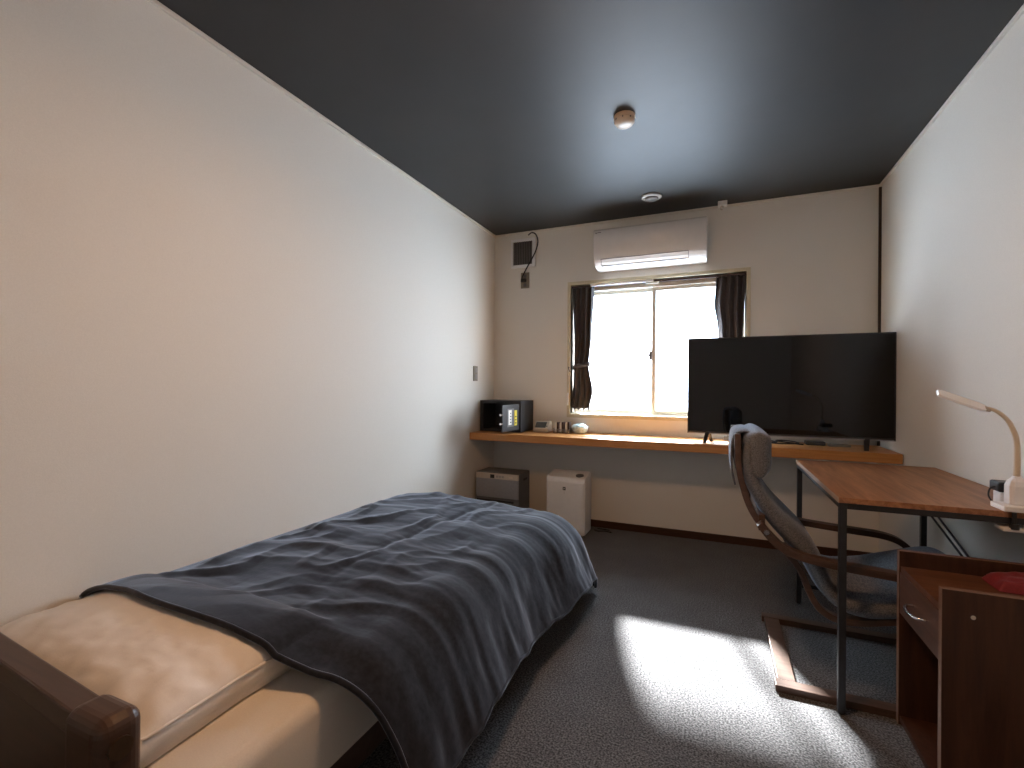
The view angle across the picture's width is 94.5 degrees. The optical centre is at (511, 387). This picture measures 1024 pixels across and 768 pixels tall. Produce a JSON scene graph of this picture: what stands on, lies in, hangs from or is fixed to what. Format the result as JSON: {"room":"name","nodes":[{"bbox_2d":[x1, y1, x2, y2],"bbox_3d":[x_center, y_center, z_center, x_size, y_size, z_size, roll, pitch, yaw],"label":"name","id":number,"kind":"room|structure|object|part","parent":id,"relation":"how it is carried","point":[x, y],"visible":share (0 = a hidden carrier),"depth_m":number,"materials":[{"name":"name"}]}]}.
{"room":"hotel room","nodes":[
{"label":"hotel room","id":0,"kind":"room"},
{"bbox_2d":[0,0,494,626],"bbox_3d":[-1.085,-0.113,2.078,0.100,2.410,4.754,0,0,23],"label":"wall","id":1,"kind":"structure","parent":0,"point":[228,323],"depth_m":1.74,"materials":[{"name":"paint"}]},
{"bbox_2d":[147,0,495,236],"bbox_3d":[-1.037,-1.309,2.026,0.014,0.016,4.490,0,0,23],"label":"trim","id":2,"kind":"structure","parent":1,"relation":"attached to","point":[156,3],"depth_m":2.10,"materials":[{"name":"paint"}]},
{"bbox_2d":[473,366,477,380],"bbox_3d":[-0.290,-0.108,3.776,0.012,0.119,0.070,0,0,23],"label":"wall switch","id":3,"kind":"object","parent":1,"relation":"attached to","point":[475,368],"visible":1,"depth_m":3.76,"materials":[{"name":"grey plastic"}]},
{"bbox_2d":[157,0,1023,234],"bbox_3d":[0.223,-1.349,1.517,2.930,0.080,4.754,0,0,23],"label":"ceiling","id":4,"kind":"structure","parent":0,"point":[504,110],"depth_m":2.04,"materials":[{"name":"paint"}]},
{"bbox_2d":[613,110,635,128],"bbox_3d":[0.542,-1.283,2.281,0.104,0.047,0.104,0,0,23],"label":"ceiling light","id":5,"kind":"object","parent":4,"relation":"attached to","point":[624,119],"visible":1,"depth_m":2.25,"materials":[{"name":"beige plastic"}]},
{"bbox_2d":[641,192,661,201],"bbox_3d":[0.951,-1.289,3.226,0.136,0.029,0.136,0,0,23],"label":"sensor","id":6,"kind":"object","parent":4,"relation":"attached to","point":[651,196],"visible":1,"depth_m":3.19,"materials":[{"name":"grey plastic"}]},
{"bbox_2d":[718,200,726,209],"bbox_3d":[1.478,-1.270,3.320,0.060,0.060,0.060,0,0,23],"label":"ceiling sensor","id":7,"kind":"object","parent":4,"relation":"attached to","point":[721,204],"visible":1,"depth_m":3.30,"materials":[{"name":"white plastic"}]},
{"bbox_2d":[358,526,924,767],"bbox_3d":[0.206,1.131,1.517,2.930,0.060,4.754,0,0,23],"label":"floor","id":8,"kind":"structure","parent":0,"point":[667,662],"depth_m":1.78,"materials":[{"name":"carpet"}]},
{"bbox_2d":[0,632,386,767],"bbox_3d":[-0.633,0.791,1.782,0.968,0.610,2.006,0,0,23],"label":"bed","id":9,"kind":"object","parent":8,"relation":"on","point":[49,719],"visible":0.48,"depth_m":0.78,"materials":[{"name":"brown wood"}]},
{"bbox_3d":[-1.047,0.763,0.945,0.875,0.460,0.024,0,0,28],"label":"headboard","id":10,"kind":"part","parent":9,"relation":"part of","materials":[{"name":"brown wood"}]},
{"bbox_3d":[-1.045,0.513,0.939,0.881,0.040,0.041,0,0,28],"label":"headboard rail","id":11,"kind":"part","parent":9,"relation":"part of","materials":[{"name":"brown wood"}]},
{"bbox_3d":[-0.625,0.791,0.721,0.102,0.610,0.064,0,0,23],"label":"post","id":12,"kind":"part","parent":9,"relation":"part of","materials":[{"name":"brown wood"}]},
{"bbox_2d":[145,668,377,767],"bbox_3d":[-0.611,0.796,1.843,0.952,0.200,1.896,0,0,23],"label":"mattress","id":13,"kind":"object","parent":9,"relation":"on","point":[297,719],"visible":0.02,"depth_m":1.02,"materials":[{"name":"beige fabric"}]},
{"bbox_2d":[0,589,291,767],"bbox_3d":[-0.959,0.632,1.207,0.825,0.119,0.456,0,0,23],"label":"pillow","id":14,"kind":"object","parent":13,"relation":"on","point":[181,672],"visible":0.57,"depth_m":1.05,"materials":[{"name":"white fabric"}]},
{"bbox_2d":[79,492,597,767],"bbox_3d":[-0.405,0.817,1.981,1.222,0.521,1.807,0,0,23],"label":"blanket","id":15,"kind":"object","parent":13,"relation":"on","point":[425,608],"visible":1,"depth_m":1.46,"materials":[{"name":"fabric"}]},
{"bbox_3d":[-0.207,0.909,1.634,0.025,0.100,1.940,0,0,23],"label":"rail","id":16,"kind":"part","parent":9,"relation":"part of","materials":[{"name":"brown wood"}]},
{"bbox_2d":[476,467,529,507],"bbox_3d":[-0.073,0.881,3.755,0.393,0.437,0.250,0,0,23],"label":"heater","id":17,"kind":"object","parent":8,"relation":"on","point":[507,486],"visible":0.7,"depth_m":3.66,"materials":[{"name":"grey plastic"}]},
{"bbox_2d":[477,498,513,505],"bbox_3d":[-0.131,0.971,3.663,0.312,0.196,0.009,0,0,23],"label":"grille","id":18,"kind":"object","parent":17,"relation":"attached to","point":[508,501],"depth_m":3.64,"materials":[{"name":"black plastic"}]},
{"bbox_3d":[-0.115,0.783,3.655,0.361,0.142,0.014,0,0,23],"label":"panel","id":19,"kind":"part","parent":17,"relation":"part of","materials":[{"name":"silver metal"}]},
{"bbox_3d":[-0.115,0.689,3.655,0.361,0.042,0.018,0,0,23],"label":"control panel","id":20,"kind":"part","parent":17,"relation":"part of","materials":[{"name":"beige plastic"}]},
{"bbox_2d":[547,469,590,536],"bbox_3d":[0.432,0.874,3.597,0.296,0.457,0.198,0,0,23],"label":"air purifier","id":21,"kind":"object","parent":8,"relation":"on","point":[568,491],"visible":0.81,"depth_m":3.51,"materials":[{"name":"white plastic"}]},
{"bbox_3d":[0.396,0.883,3.513,0.276,0.360,0.010,0,0,23],"label":"panel","id":22,"kind":"part","parent":21,"relation":"part of","materials":[{"name":"white plastic"}]},
{"bbox_2d":[593,528,611,532],"bbox_3d":[0.697,1.096,3.622,0.146,0.014,0.078,0,0,23],"label":"cable","id":23,"kind":"object","parent":8,"relation":"on","point":[603,530],"visible":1,"depth_m":3.61,"materials":[{"name":"black plastic"}]},
{"bbox_2d":[728,423,944,718],"bbox_3d":[1.315,0.640,1.900,0.807,0.938,0.623,0,0,23],"label":"armchair","id":24,"kind":"object","parent":8,"relation":"on","point":[871,597],"visible":0.74,"depth_m":1.77,"materials":[{"name":"grey fabric"}]},
{"bbox_3d":[1.414,0.517,2.112,0.795,0.664,0.038,0,0,23],"label":"seat rail","id":25,"kind":"part","parent":24,"relation":"part of","materials":[{"name":"brown wood"}]},
{"bbox_3d":[1.229,0.515,1.683,0.795,0.664,0.038,0,0,23],"label":"seat rail","id":26,"kind":"part","parent":24,"relation":"part of","materials":[{"name":"brown wood"}]},
{"bbox_3d":[1.217,0.805,1.634,0.666,0.607,0.050,0,0,23],"label":"arm and leg","id":27,"kind":"part","parent":24,"relation":"part of","materials":[{"name":"brown wood"}]},
{"bbox_3d":[1.441,0.807,2.153,0.666,0.607,0.050,0,0,23],"label":"arm and leg","id":28,"kind":"part","parent":24,"relation":"part of","materials":[{"name":"brown wood"}]},
{"bbox_2d":[741,443,944,618],"bbox_3d":[1.328,0.520,1.895,0.772,0.623,0.535,0,0,23],"label":"seat cushion","id":29,"kind":"object","parent":24,"relation":"on","point":[867,597],"depth_m":1.77,"materials":[{"name":"grey fabric"}]},
{"bbox_2d":[796,460,1023,714],"bbox_3d":[1.545,0.743,1.912,0.567,0.735,0.931,0,0,23],"label":"desk","id":30,"kind":"object","parent":8,"relation":"on","point":[932,492],"visible":0.84,"depth_m":1.67,"materials":[{"name":"brown laminate"}]},
{"bbox_3d":[1.477,0.749,2.433,0.022,0.711,0.022,0,0,23],"label":"leg","id":31,"kind":"part","parent":30,"relation":"part of","materials":[{"name":"black metal"}]},
{"bbox_3d":[1.707,1.018,2.333,0.483,0.018,0.022,0,0,23],"label":"foot rail","id":32,"kind":"part","parent":30,"relation":"part of","materials":[{"name":"black metal"}]},
{"bbox_3d":[1.120,0.746,1.605,0.022,0.711,0.022,0,0,23],"label":"leg","id":33,"kind":"part","parent":30,"relation":"part of","materials":[{"name":"black metal"}]},
{"bbox_3d":[1.546,0.404,1.913,0.555,0.020,0.923,0,0,23],"label":"apron frame","id":34,"kind":"part","parent":30,"relation":"part of","materials":[{"name":"black metal"}]},
{"bbox_3d":[1.941,0.752,2.232,0.022,0.711,0.022,0,0,23],"label":"leg","id":35,"kind":"part","parent":30,"relation":"part of","materials":[{"name":"black metal"}]},
{"bbox_3d":[1.787,0.725,1.818,0.009,0.283,0.903,0,0,23],"label":"brace rod","id":36,"kind":"part","parent":30,"relation":"part of","materials":[{"name":"black metal"}]},
{"bbox_3d":[1.780,0.713,1.789,0.009,0.283,0.891,0,0,24],"label":"brace rod","id":37,"kind":"part","parent":30,"relation":"part of","materials":[{"name":"black metal"}]},
{"bbox_2d":[936,390,1023,532],"bbox_3d":[1.482,0.222,1.463,0.267,0.425,0.088,0,0,23],"label":"desk lamp","id":38,"kind":"object","parent":30,"relation":"attached to","point":[1013,502],"visible":1,"depth_m":1.45,"materials":[{"name":"white plastic"}]},
{"bbox_2d":[987,479,1005,501],"bbox_3d":[1.581,0.340,1.515,0.105,0.073,0.073,0,0,23],"label":"mug","id":39,"kind":"object","parent":30,"relation":"on","point":[997,486],"visible":0.52,"depth_m":1.51,"materials":[{"name":"white ceramic"}]},
{"bbox_2d":[896,549,1023,767],"bbox_3d":[1.359,0.824,1.354,0.384,0.570,0.342,0,0,23],"label":"base cabinet","id":40,"kind":"object","parent":8,"relation":"on","point":[960,639],"visible":1,"depth_m":1.25,"materials":[{"name":"brown wood"}]},
{"bbox_3d":[1.192,0.670,1.405,0.035,0.012,0.108,0,0,23],"label":"handle","id":41,"kind":"part","parent":40,"relation":"part of","materials":[{"name":"silver metal"}]},
{"bbox_3d":[1.222,0.673,1.414,0.016,0.134,0.296,0,0,23],"label":"drawer","id":42,"kind":"part","parent":40,"relation":"part of","materials":[{"name":"brown wood"}]},
{"bbox_3d":[1.311,0.824,1.201,0.351,0.570,0.020,0,0,23],"label":"panel","id":43,"kind":"part","parent":40,"relation":"part of","materials":[{"name":"brown wood"}]},
{"bbox_2d":[982,572,1023,595],"bbox_3d":[1.492,0.567,1.380,0.148,0.046,0.140,0,0,23],"label":"folded cloth","id":44,"kind":"object","parent":40,"relation":"on","point":[1005,582],"visible":1,"depth_m":1.38,"materials":[{"name":"red fabric"}]},
{"bbox_2d":[493,187,878,552],"bbox_3d":[1.127,-0.097,3.630,2.730,2.410,0.150,0,0,23],"label":"wall","id":45,"kind":"structure","parent":0,"point":[812,260],"depth_m":3.43,"materials":[{"name":"paint"}]},
{"bbox_2d":[511,237,535,268],"bbox_3d":[0.095,-1.128,3.987,0.222,0.242,0.018,0,0,23],"label":"air vent","id":46,"kind":"object","parent":45,"relation":"in","point":[522,250],"visible":1,"depth_m":3.98,"materials":[{"name":"white plastic"}]},
{"bbox_2d":[521,232,537,281],"bbox_3d":[0.148,-1.087,3.951,0.154,0.412,0.025,0,0,23],"label":"cord","id":47,"kind":"object","parent":46,"relation":"hanging from","point":[522,278],"visible":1,"depth_m":3.94,"materials":[{"name":"black plastic"}]},
{"bbox_2d":[521,272,528,288],"bbox_3d":[0.110,-0.898,3.985,0.076,0.132,0.010,0,0,23],"label":"wall outlet","id":48,"kind":"object","parent":45,"relation":"attached to","point":[526,275],"visible":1,"depth_m":3.98,"materials":[{"name":"grey plastic"}]},
{"bbox_2d":[593,216,706,272],"bbox_3d":[1.009,-1.038,3.478,0.787,0.281,0.220,0,0,23],"label":"air conditioner","id":49,"kind":"object","parent":45,"relation":"attached to","point":[682,241],"visible":1,"depth_m":3.40,"materials":[{"name":"plastic"}]},
{"bbox_2d":[567,267,750,420],"bbox_3d":[1.086,-0.297,3.636,1.327,1.092,0.152,0,0,23],"label":"window","id":50,"kind":"structure","parent":45,"relation":"in","point":[653,414],"depth_m":3.64,"materials":[{"name":"metal"}]},
{"bbox_2d":[568,286,593,409],"bbox_3d":[0.559,-0.308,3.806,0.195,0.986,0.096,0,0,23],"label":"curtain","id":51,"kind":"object","parent":50,"relation":"hanging from","point":[583,298],"visible":1,"depth_m":3.81,"materials":[{"name":"black fabric"}]},
{"bbox_3d":[0.826,-0.283,3.807,0.647,0.983,0.025,0,0,23],"label":"sash","id":52,"kind":"part","parent":50,"relation":"part of","materials":[{"name":"glass"}]},
{"bbox_3d":[0.849,-0.809,3.674,0.485,0.016,0.014,0,0,23],"label":"rail","id":53,"kind":"part","parent":50,"relation":"part of","materials":[{"name":"white plastic"}]},
{"bbox_3d":[1.069,-0.800,3.589,1.271,0.030,0.032,0,0,23],"label":"curtain rail","id":54,"kind":"part","parent":50,"relation":"part of","materials":[{"name":"metal"}]},
{"bbox_3d":[1.377,-0.279,3.533,0.642,0.983,0.025,0,0,23],"label":"sash","id":55,"kind":"part","parent":50,"relation":"part of","materials":[{"name":"glass"}]},
{"bbox_2d":[714,275,744,337],"bbox_3d":[1.557,-0.301,3.388,0.200,0.986,0.072,0,0,23],"label":"curtain","id":56,"kind":"object","parent":50,"relation":"hanging from","point":[729,301],"visible":0.43,"depth_m":3.38,"materials":[{"name":"brown fabric"}]},
{"bbox_2d":[470,430,902,463],"bbox_3d":[1.004,0.393,3.361,2.721,0.055,0.439,0,0,23],"label":"wall shelf","id":57,"kind":"object","parent":45,"relation":"attached to","point":[855,453],"visible":0.89,"depth_m":3.14,"materials":[{"name":"orange wood"}]},
{"bbox_2d":[480,399,532,432],"bbox_3d":[-0.102,0.232,3.745,0.355,0.250,0.584,0,0,23],"label":"safe","id":58,"kind":"object","parent":57,"relation":"on","point":[495,415],"visible":0.99,"depth_m":3.79,"materials":[{"name":"metal"}]},
{"bbox_3d":[-0.011,0.231,3.567,0.012,0.198,0.285,0,0,26],"label":"door","id":59,"kind":"part","parent":58,"relation":"part of","materials":[{"name":"metal"}]},
{"bbox_3d":[-0.011,0.231,3.550,0.004,0.136,0.115,0,0,26],"label":"keypad panel","id":60,"kind":"part","parent":58,"relation":"part of","materials":[{"name":"grey plastic"}]},
{"bbox_2d":[533,421,551,432],"bbox_3d":[0.247,0.317,3.806,0.125,0.085,0.114,0,0,23],"label":"desk clock","id":61,"kind":"object","parent":57,"relation":"on","point":[539,426],"visible":1,"depth_m":3.77,"materials":[{"name":"beige plastic"}]},
{"bbox_2d":[553,428,571,433],"bbox_3d":[0.400,0.338,3.720,0.132,0.045,0.080,0,0,23],"label":"holder","id":62,"kind":"object","parent":57,"relation":"on","point":[565,431],"visible":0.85,"depth_m":3.68,"materials":[{"name":"clear plastic"}]},
{"bbox_2d":[571,423,587,433],"bbox_3d":[0.528,0.322,3.687,0.132,0.079,0.132,0,0,23],"label":"bowl","id":63,"kind":"object","parent":57,"relation":"on","point":[579,428],"visible":1,"depth_m":3.64,"materials":[{"name":"white ceramic"}]},
{"bbox_2d":[771,440,803,444],"bbox_3d":[1.764,0.357,3.084,0.242,0.022,0.119,0,0,40],"label":"cable","id":64,"kind":"object","parent":57,"relation":"on","point":[773,441],"visible":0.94,"depth_m":3.06,"materials":[{"name":"black plastic"}]},
{"bbox_2d":[687,332,896,450],"bbox_3d":[1.719,0.023,2.995,1.134,0.694,0.181,0,0,23],"label":"television","id":65,"kind":"object","parent":57,"relation":"on","point":[826,386],"visible":1,"depth_m":2.94,"materials":[{"name":"black plastic"}]},
{"bbox_2d":[804,440,825,445],"bbox_3d":[1.944,0.360,3.036,0.105,0.024,0.082,0,0,23],"label":"box","id":66,"kind":"object","parent":57,"relation":"on","point":[807,442],"visible":1,"depth_m":3.01,"materials":[{"name":"black plastic"}]},
{"bbox_2d":[827,443,850,446],"bbox_3d":[2.041,0.363,2.952,0.120,0.018,0.040,0,0,23],"label":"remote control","id":67,"kind":"object","parent":57,"relation":"on","point":[828,444],"visible":1,"depth_m":2.94,"materials":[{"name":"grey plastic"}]},
{"bbox_2d":[495,184,881,237],"bbox_3d":[1.103,-1.294,3.555,2.730,0.016,0.014,0,0,23],"label":"trim","id":68,"kind":"structure","parent":45,"relation":"attached to","point":[877,185],"depth_m":3.44,"materials":[{"name":"paint"}]},
{"bbox_2d":[591,519,870,555],"bbox_3d":[1.087,1.080,3.557,2.730,0.055,0.010,0,0,23],"label":"baseboard","id":69,"kind":"structure","parent":45,"relation":"attached to","point":[827,551],"depth_m":3.43,"materials":[{"name":"brown wood"}]},
{"bbox_2d":[877,187,881,445],"bbox_3d":[2.344,-0.451,3.017,0.014,1.650,0.012,0,0,23],"label":"trim","id":70,"kind":"structure","parent":45,"relation":"attached to","point":[880,188],"depth_m":3.01,"materials":[{"name":"white paint"}]},
{"bbox_2d":[879,13,1023,562],"bbox_3d":[1.513,-0.094,0.956,0.100,2.410,4.754,0,0,23],"label":"wall","id":71,"kind":"structure","parent":0,"point":[952,260],"depth_m":2.00,"materials":[{"name":"paint"}]},
{"bbox_2d":[880,4,1023,185],"bbox_3d":[1.456,-1.292,0.949,0.014,0.016,4.490,0,0,23],"label":"trim","id":72,"kind":"structure","parent":71,"relation":"attached to","point":[1020,11],"depth_m":2.00,"materials":[{"name":"paint"}]}
]}

